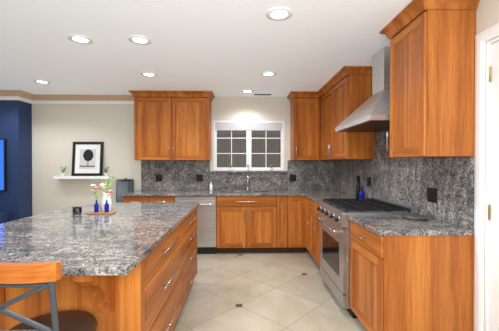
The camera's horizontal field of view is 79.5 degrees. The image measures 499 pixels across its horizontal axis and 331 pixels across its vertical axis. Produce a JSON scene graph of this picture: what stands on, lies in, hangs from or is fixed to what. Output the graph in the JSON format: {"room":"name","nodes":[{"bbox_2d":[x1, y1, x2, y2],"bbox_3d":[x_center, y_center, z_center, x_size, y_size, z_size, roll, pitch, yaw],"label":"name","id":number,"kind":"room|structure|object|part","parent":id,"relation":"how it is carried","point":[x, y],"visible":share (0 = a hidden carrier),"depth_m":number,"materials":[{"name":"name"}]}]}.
{"room":"kitchen","nodes":[
{"label":"kitchen","id":0,"kind":"room"},
{"bbox_2d":[0,100,31,220],"bbox_3d":[-4.205,0.086,4.819,1.198,2.478,0.298,0,0,-1],"label":"wall","id":1,"kind":"structure","parent":0,"point":[16,133],"depth_m":4.69,"materials":[{"name":"blue paint"}]},
{"bbox_2d":[0,139,6,190],"bbox_3d":[-4.267,-0.009,4.646,0.970,0.810,0.039,0,0,-1],"label":"television","id":2,"kind":"object","parent":1,"relation":"attached to","point":[3,164],"visible":1,"depth_m":4.64,"materials":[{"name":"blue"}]},
{"bbox_2d":[32,97,289,215],"bbox_3d":[-1.676,0.082,5.085,6.510,2.480,0.120,0,0,-1],"label":"wall","id":3,"kind":"structure","parent":0,"point":[58,130],"depth_m":5.00,"materials":[{"name":"beige paint"}]},
{"bbox_2d":[0,90,133,103],"bbox_3d":[-3.304,-1.085,4.775,2.997,0.135,0.406,0,0,-1],"label":"crown molding","id":4,"kind":"structure","parent":3,"relation":"attached to","point":[23,96],"depth_m":4.92,"materials":[{"name":"white paint"}]},
{"bbox_2d":[53,176,112,178],"bbox_3d":[-2.723,0.196,4.923,0.890,0.045,0.158,0,0,-1],"label":"floating shelf","id":5,"kind":"object","parent":3,"relation":"attached to","point":[79,177],"visible":0.81,"depth_m":4.84,"materials":[{"name":"white paint"}]},
{"bbox_2d":[71,142,103,175],"bbox_3d":[-2.679,-0.110,4.968,0.500,0.569,0.071,0,0,-1],"label":"picture frame","id":6,"kind":"object","parent":5,"relation":"on","point":[98,169],"depth_m":4.96,"materials":[{"name":"black"}]},
{"bbox_3d":[-2.679,-0.111,4.963,0.260,0.329,0.032,0,0,-1],"label":"print","id":7,"kind":"part","parent":6,"relation":"part of"},
{"bbox_2d":[133,91,212,159],"bbox_3d":[-1.219,-0.620,4.853,1.165,1.067,0.350,0,0,-1],"label":"upper cabinet","id":8,"kind":"object","parent":3,"relation":"attached to","point":[172,125],"depth_m":4.68,"materials":[{"name":"brown wood"}]},
{"bbox_2d":[141,161,332,189],"bbox_3d":[-0.174,0.160,5.039,3.262,0.494,0.032,0,0,-1],"label":"backsplash","id":9,"kind":"structure","parent":3,"relation":"attached to","point":[176,175],"depth_m":5.02,"materials":[{"name":"grey stone"}]},
{"bbox_2d":[155,175,161,180],"bbox_3d":[-1.509,0.208,4.993,0.110,0.116,0.009,0,0,-1],"label":"electrical outlet","id":10,"kind":"object","parent":9,"relation":"attached to","point":[158,177],"visible":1,"depth_m":4.99,"materials":[{"name":"black plastic"}]},
{"bbox_2d":[196,174,202,180],"bbox_3d":[-0.834,0.208,5.007,0.110,0.116,0.009,0,0,-1],"label":"electrical outlet","id":11,"kind":"object","parent":9,"relation":"attached to","point":[199,177],"visible":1,"depth_m":5.01,"materials":[{"name":"black plastic"}]},
{"bbox_2d":[290,174,295,180],"bbox_3d":[0.730,0.208,5.042,0.110,0.116,0.009,0,0,-1],"label":"electrical outlet","id":12,"kind":"object","parent":9,"relation":"attached to","point":[292,177],"visible":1,"depth_m":5.04,"materials":[{"name":"black plastic"}]},
{"bbox_2d":[213,121,283,170],"bbox_3d":[-0.011,-0.334,5.102,1.198,0.846,0.083,0,0,-1],"label":"window","id":13,"kind":"structure","parent":3,"relation":"in","point":[253,145],"depth_m":5.08,"materials":[{"name":"white paint"}]},
{"bbox_2d":[210,171,287,172],"bbox_3d":[-0.010,0.105,5.023,1.300,0.028,0.072,0,0,-1],"label":"window sill ledge","id":14,"kind":"object","parent":3,"relation":"attached to","point":[249,171],"visible":0.96,"depth_m":4.99,"materials":[{"name":"grey stone"}]},
{"bbox_2d":[287,91,319,159],"bbox_3d":[0.872,-0.619,4.868,0.476,1.067,0.410,0,0,-1],"label":"upper cabinet","id":15,"kind":"object","parent":3,"relation":"attached to","point":[304,125],"visible":0.96,"depth_m":4.73,"materials":[{"name":"brown wood"}]},
{"bbox_2d":[0,0,411,96],"bbox_3d":[-1.602,-1.159,1.686,6.510,0.060,6.900,0,0,-1],"label":"ceiling","id":16,"kind":"structure","parent":0,"point":[226,48],"depth_m":2.82,"materials":[{"name":"white paint"}]},
{"bbox_2d":[33,80,50,83],"bbox_3d":[-2.841,-1.143,4.110,0.196,0.009,0.196,0,0,-1],"label":"recessed light","id":17,"kind":"object","parent":16,"relation":"in","point":[42,81],"visible":1,"depth_m":4.09,"materials":[{"name":"white paint"}]},
{"bbox_2d":[68,35,92,43],"bbox_3d":[-1.519,-1.132,2.698,0.196,0.009,0.196,0,0,-1],"label":"recessed light","id":18,"kind":"object","parent":16,"relation":"in","point":[80,39],"visible":0.98,"depth_m":2.70,"materials":[{"name":"white paint"}]},
{"bbox_2d":[128,35,150,44],"bbox_3d":[-0.990,-1.132,2.710,0.196,0.009,0.196,0,0,-1],"label":"recessed light","id":19,"kind":"object","parent":16,"relation":"in","point":[140,39],"visible":0.98,"depth_m":2.70,"materials":[{"name":"white paint"}]},
{"bbox_2d":[141,72,156,76],"bbox_3d":[-1.263,-1.141,3.764,0.196,0.009,0.196,0,0,-1],"label":"recessed light","id":20,"kind":"object","parent":16,"relation":"in","point":[148,74],"visible":1,"depth_m":3.77,"materials":[{"name":"white paint"}]},
{"bbox_2d":[241,90,253,92],"bbox_3d":[-0.032,-1.148,4.651,0.196,0.009,0.196,0,0,-1],"label":"recessed light","id":21,"kind":"object","parent":16,"relation":"in","point":[247,91],"visible":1,"depth_m":4.66,"materials":[{"name":"white paint"}]},
{"bbox_2d":[253,93,271,94],"bbox_3d":[0.214,-1.150,4.856,0.300,0.008,0.120,0,0,-1],"label":"ceiling vent","id":22,"kind":"object","parent":16,"relation":"in","point":[262,94],"visible":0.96,"depth_m":4.84,"materials":[{"name":"grey metal"}]},
{"bbox_2d":[261,71,275,76],"bbox_3d":[0.238,-1.140,3.747,0.196,0.009,0.196,0,0,-1],"label":"recessed light","id":23,"kind":"object","parent":16,"relation":"in","point":[268,73],"visible":0.98,"depth_m":3.74,"materials":[{"name":"white paint"}]},
{"bbox_2d":[266,7,291,20],"bbox_3d":[0.221,-1.128,2.236,0.196,0.009,0.196,0,0,-1],"label":"recessed light","id":24,"kind":"object","parent":16,"relation":"in","point":[279,13],"visible":1,"depth_m":2.23,"materials":[{"name":"white paint"}]},
{"bbox_2d":[173,248,366,330],"bbox_3d":[-1.602,1.381,1.707,6.510,0.060,6.900,0,0,-1],"label":"floor","id":25,"kind":"structure","parent":0,"point":[260,291],"depth_m":3.04,"materials":[{"name":"tile"}]},
{"bbox_2d":[0,212,10,223],"bbox_3d":[-4.248,1.028,4.466,1.060,0.600,0.417,0,0,-1],"label":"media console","id":26,"kind":"object","parent":25,"relation":"on","point":[5,217],"visible":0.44,"depth_m":4.57},
{"bbox_2d":[0,261,97,330],"bbox_3d":[-0.877,0.848,1.262,0.455,1.017,0.467,0,0,-1],"label":"stool","id":27,"kind":"object","parent":25,"relation":"on","point":[38,275],"visible":1,"depth_m":1.06,"materials":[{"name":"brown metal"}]},
{"bbox_2d":[0,221,183,330],"bbox_3d":[-1.016,0.909,2.046,0.898,0.878,1.040,0,0,-1],"label":"base cabinet","id":28,"kind":"object","parent":25,"relation":"on","point":[150,291],"depth_m":1.54,"materials":[{"name":"brown wood"}]},
{"bbox_2d":[0,202,199,275],"bbox_3d":[-1.202,0.449,2.363,1.300,0.035,2.170,0,0,-1],"label":"countertop","id":29,"kind":"structure","parent":28,"relation":"on","point":[126,238],"depth_m":1.87,"materials":[{"name":"grey stone"}]},
{"bbox_2d":[73,207,81,215],"bbox_3d":[-1.476,0.394,2.572,0.070,0.070,0.068,0,0,-1],"label":"glass","id":30,"kind":"object","parent":29,"relation":"on","point":[77,211],"visible":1,"depth_m":2.55,"materials":[{"name":"glass"}]},
{"bbox_2d":[86,211,115,213],"bbox_3d":[-1.319,0.421,2.675,0.220,0.014,0.100,0,0,-1],"label":"wood tray","id":31,"kind":"object","parent":29,"relation":"on","point":[103,212],"visible":0.98,"depth_m":2.65,"materials":[{"name":"brown wood"}]},
{"bbox_2d":[90,184,104,211],"bbox_3d":[-1.366,0.289,2.675,0.113,0.249,0.135,0,0,-1],"label":"flower vase","id":32,"kind":"object","parent":31,"relation":"on","point":[96,207],"visible":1,"depth_m":2.66,"materials":[{"name":"blue glass"}]},
{"bbox_2d":[100,183,112,211],"bbox_3d":[-1.268,0.285,2.674,0.107,0.257,0.103,0,0,-1],"label":"flower vase","id":33,"kind":"object","parent":31,"relation":"on","point":[106,207],"visible":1,"depth_m":2.66,"materials":[{"name":"blue glass"}]},
{"bbox_2d":[97,175,115,210],"bbox_3d":[-1.340,0.261,2.823,0.232,0.332,0.236,0,0,-1],"label":"vase","id":34,"kind":"object","parent":29,"relation":"on","point":[103,201],"visible":0.67,"depth_m":2.78,"materials":[{"name":"white ceramic"}]},
{"bbox_2d":[116,178,133,201],"bbox_3d":[-2.022,0.766,4.878,0.220,1.116,0.252,0,0,-1],"label":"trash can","id":35,"kind":"object","parent":25,"relation":"on","point":[124,185],"visible":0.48,"depth_m":4.75,"materials":[{"name":"grey metal"}]},
{"bbox_2d":[123,196,174,201],"bbox_3d":[-1.493,0.887,4.704,0.759,0.878,0.661,0,0,-1],"label":"base cabinet","id":36,"kind":"object","parent":25,"relation":"on","point":[148,198],"visible":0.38,"depth_m":4.41,"materials":[{"name":"brown wood"}]},
{"bbox_2d":[184,208,196,301],"bbox_3d":[-1.037,0.901,3.006,0.898,0.878,0.879,0,0,-1],"label":"base cabinet","id":37,"kind":"object","parent":25,"relation":"on","point":[190,223],"depth_m":2.93,"materials":[{"name":"brown wood"}]},
{"bbox_2d":[175,196,216,253],"bbox_3d":[-0.805,0.889,4.707,0.610,0.874,0.668,0,0,-1],"label":"dishwasher","id":38,"kind":"object","parent":25,"relation":"on","point":[206,227],"visible":0.46,"depth_m":4.43,"materials":[{"name":"silver metal"}]},
{"bbox_2d":[216,192,275,252],"bbox_3d":[-0.051,0.886,4.735,0.890,0.878,0.661,0,0,-1],"label":"base cabinet","id":39,"kind":"object","parent":25,"relation":"on","point":[246,224],"visible":0.96,"depth_m":4.45,"materials":[{"name":"brown wood"}]},
{"bbox_2d":[276,196,286,252],"bbox_3d":[0.474,0.886,4.767,0.158,0.878,0.620,0,0,-1],"label":"base cabinet","id":40,"kind":"object","parent":25,"relation":"on","point":[281,224],"visible":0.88,"depth_m":4.46,"materials":[{"name":"brown wood"}]},
{"bbox_2d":[286,196,305,252],"bbox_3d":[0.698,0.886,4.752,0.285,0.878,0.660,0,0,-1],"label":"base cabinet","id":41,"kind":"object","parent":25,"relation":"on","point":[295,224],"visible":0.85,"depth_m":4.47,"materials":[{"name":"brown wood"}]},
{"bbox_2d":[305,196,309,252],"bbox_3d":[1.147,0.837,4.633,0.640,0.778,0.916,0,0,-1],"label":"base cabinet","id":42,"kind":"object","parent":25,"relation":"on","point":[307,227],"visible":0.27,"depth_m":4.32,"materials":[{"name":"brown wood"}]},
{"bbox_2d":[120,190,343,195],"bbox_3d":[-0.219,0.429,4.717,3.367,0.035,0.620,0,0,-1],"label":"countertop","id":43,"kind":"structure","parent":42,"relation":"on","point":[135,192],"depth_m":4.44,"materials":[{"name":"grey stone"}]},
{"bbox_2d":[246,164,252,189],"bbox_3d":[0.000,0.194,4.891,0.108,0.432,0.229,0,0,-1],"label":"faucet","id":44,"kind":"object","parent":43,"relation":"on","point":[248,187],"visible":1,"depth_m":4.80,"materials":[{"name":"silver metal"}]},
{"bbox_2d":[298,190,340,191],"bbox_3d":[1.126,0.429,4.764,0.660,0.035,0.360,0,0,-1],"label":"countertop","id":45,"kind":"structure","parent":42,"relation":"on","point":[298,190],"depth_m":4.75,"materials":[{"name":"grey stone"}]},
{"bbox_2d":[303,193,355,202],"bbox_3d":[1.144,0.436,3.928,0.660,0.035,1.014,0,0,-1],"label":"countertop","id":46,"kind":"structure","parent":42,"relation":"on","point":[317,197],"depth_m":4.04,"materials":[{"name":"grey stone"}]},
{"bbox_2d":[356,183,359,198],"bbox_3d":[1.359,0.317,3.753,0.056,0.205,0.055,0,0,-1],"label":"grinder","id":47,"kind":"object","parent":46,"relation":"on","point":[357,190],"visible":0.85,"depth_m":3.73,"materials":[{"name":"black"}]},
{"bbox_2d":[359,186,364,198],"bbox_3d":[1.341,0.332,3.583,0.068,0.178,0.064,0,0,-1],"label":"bottle","id":48,"kind":"object","parent":46,"relation":"on","point":[361,194],"visible":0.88,"depth_m":3.56,"materials":[{"name":"blue glass"}]},
{"bbox_2d":[307,199,316,261],"bbox_3d":[1.141,0.893,3.985,0.681,0.878,0.378,0,0,-1],"label":"base cabinet","id":49,"kind":"object","parent":25,"relation":"on","point":[313,233],"visible":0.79,"depth_m":3.99,"materials":[{"name":"brown wood"}]},
{"bbox_2d":[314,203,319,265],"bbox_3d":[1.149,0.896,3.610,0.681,0.878,0.368,0,0,-1],"label":"base cabinet","id":50,"kind":"object","parent":25,"relation":"on","point":[318,240],"visible":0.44,"depth_m":3.72,"materials":[{"name":"brown wood"}]},
{"bbox_2d":[315,197,417,317],"bbox_3d":[1.105,0.852,3.020,0.728,0.975,0.792,0,0,-1],"label":"range","id":51,"kind":"object","parent":25,"relation":"on","point":[334,221],"visible":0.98,"depth_m":2.80,"materials":[{"name":"silver metal"}]},
{"bbox_2d":[347,221,473,330],"bbox_3d":[1.177,0.907,2.321,0.681,0.878,0.594,0,0,-1],"label":"base cabinet","id":52,"kind":"object","parent":25,"relation":"on","point":[411,283],"visible":0.96,"depth_m":2.03,"materials":[{"name":"brown wood"}]},
{"bbox_2d":[347,215,471,235],"bbox_3d":[1.172,0.449,2.310,0.632,0.035,0.610,0,0,-1],"label":"countertop","id":53,"kind":"structure","parent":52,"relation":"on","point":[390,225],"depth_m":2.13,"materials":[{"name":"grey stone"}]},
{"bbox_2d":[402,214,429,219],"bbox_3d":[1.347,0.421,2.434,0.200,0.018,0.200,0,0,-1],"label":"dish","id":54,"kind":"object","parent":53,"relation":"on","point":[415,217],"visible":1,"depth_m":2.44,"materials":[{"name":"grey"}]},
{"bbox_2d":[350,0,498,330],"bbox_3d":[1.593,0.111,1.706,0.120,2.480,6.780,0,0,-1],"label":"wall","id":55,"kind":"structure","parent":0,"point":[487,14],"depth_m":1.94,"materials":[{"name":"beige paint"}]},
{"bbox_2d":[318,66,374,159],"bbox_3d":[1.303,-0.613,4.117,0.350,1.067,1.222,0,0,-1],"label":"upper cabinet","id":56,"kind":"object","parent":55,"relation":"attached to","point":[344,92],"depth_m":3.60,"materials":[{"name":"brown wood"}]},
{"bbox_2d":[335,47,389,131],"bbox_3d":[1.252,-0.759,2.998,0.500,0.756,0.963,0,0,-1],"label":"range hood","id":57,"kind":"object","parent":55,"relation":"attached to","point":[371,113],"visible":0.58,"depth_m":2.88,"materials":[{"name":"silver metal"}]},
{"bbox_2d":[333,129,473,229],"bbox_3d":[1.475,0.018,3.538,0.029,0.805,3.030,0,0,-1],"label":"backsplash","id":58,"kind":"structure","parent":55,"relation":"attached to","point":[407,181],"depth_m":2.64,"materials":[{"name":"grey stone"}]},
{"bbox_2d":[367,177,370,186],"bbox_3d":[1.453,0.194,3.654,0.009,0.116,0.110,0,0,-1],"label":"electrical outlet","id":59,"kind":"object","parent":58,"relation":"attached to","point":[368,181],"visible":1,"depth_m":3.63,"materials":[{"name":"black plastic"}]},
{"bbox_2d":[427,187,436,202],"bbox_3d":[1.480,0.240,2.435,0.009,0.116,0.124,0,0,-1],"label":"electrical outlet","id":60,"kind":"object","parent":58,"relation":"attached to","point":[431,194],"visible":1,"depth_m":2.42,"materials":[{"name":"black plastic"}]},
{"bbox_2d":[380,0,479,157],"bbox_3d":[1.314,-0.597,2.255,0.410,1.067,0.601,0,0,-1],"label":"upper cabinet","id":61,"kind":"object","parent":55,"relation":"attached to","point":[432,78],"visible":1,"depth_m":2.02,"materials":[{"name":"brown wood"}]},
{"bbox_2d":[473,23,498,330],"bbox_3d":[1.586,0.242,1.517,0.142,2.220,1.010,0,0,-1],"label":"door frame","id":62,"kind":"structure","parent":55,"relation":"attached to","point":[481,184],"depth_m":1.95,"materials":[{"name":"white paint"}]},
{"bbox_2d":[488,41,498,330],"bbox_3d":[1.562,0.288,1.518,0.054,2.113,0.816,0,0,-1],"label":"door","id":63,"kind":"structure","parent":55,"relation":"in","point":[493,211],"depth_m":1.89,"materials":[{"name":"white paint"}]}
]}

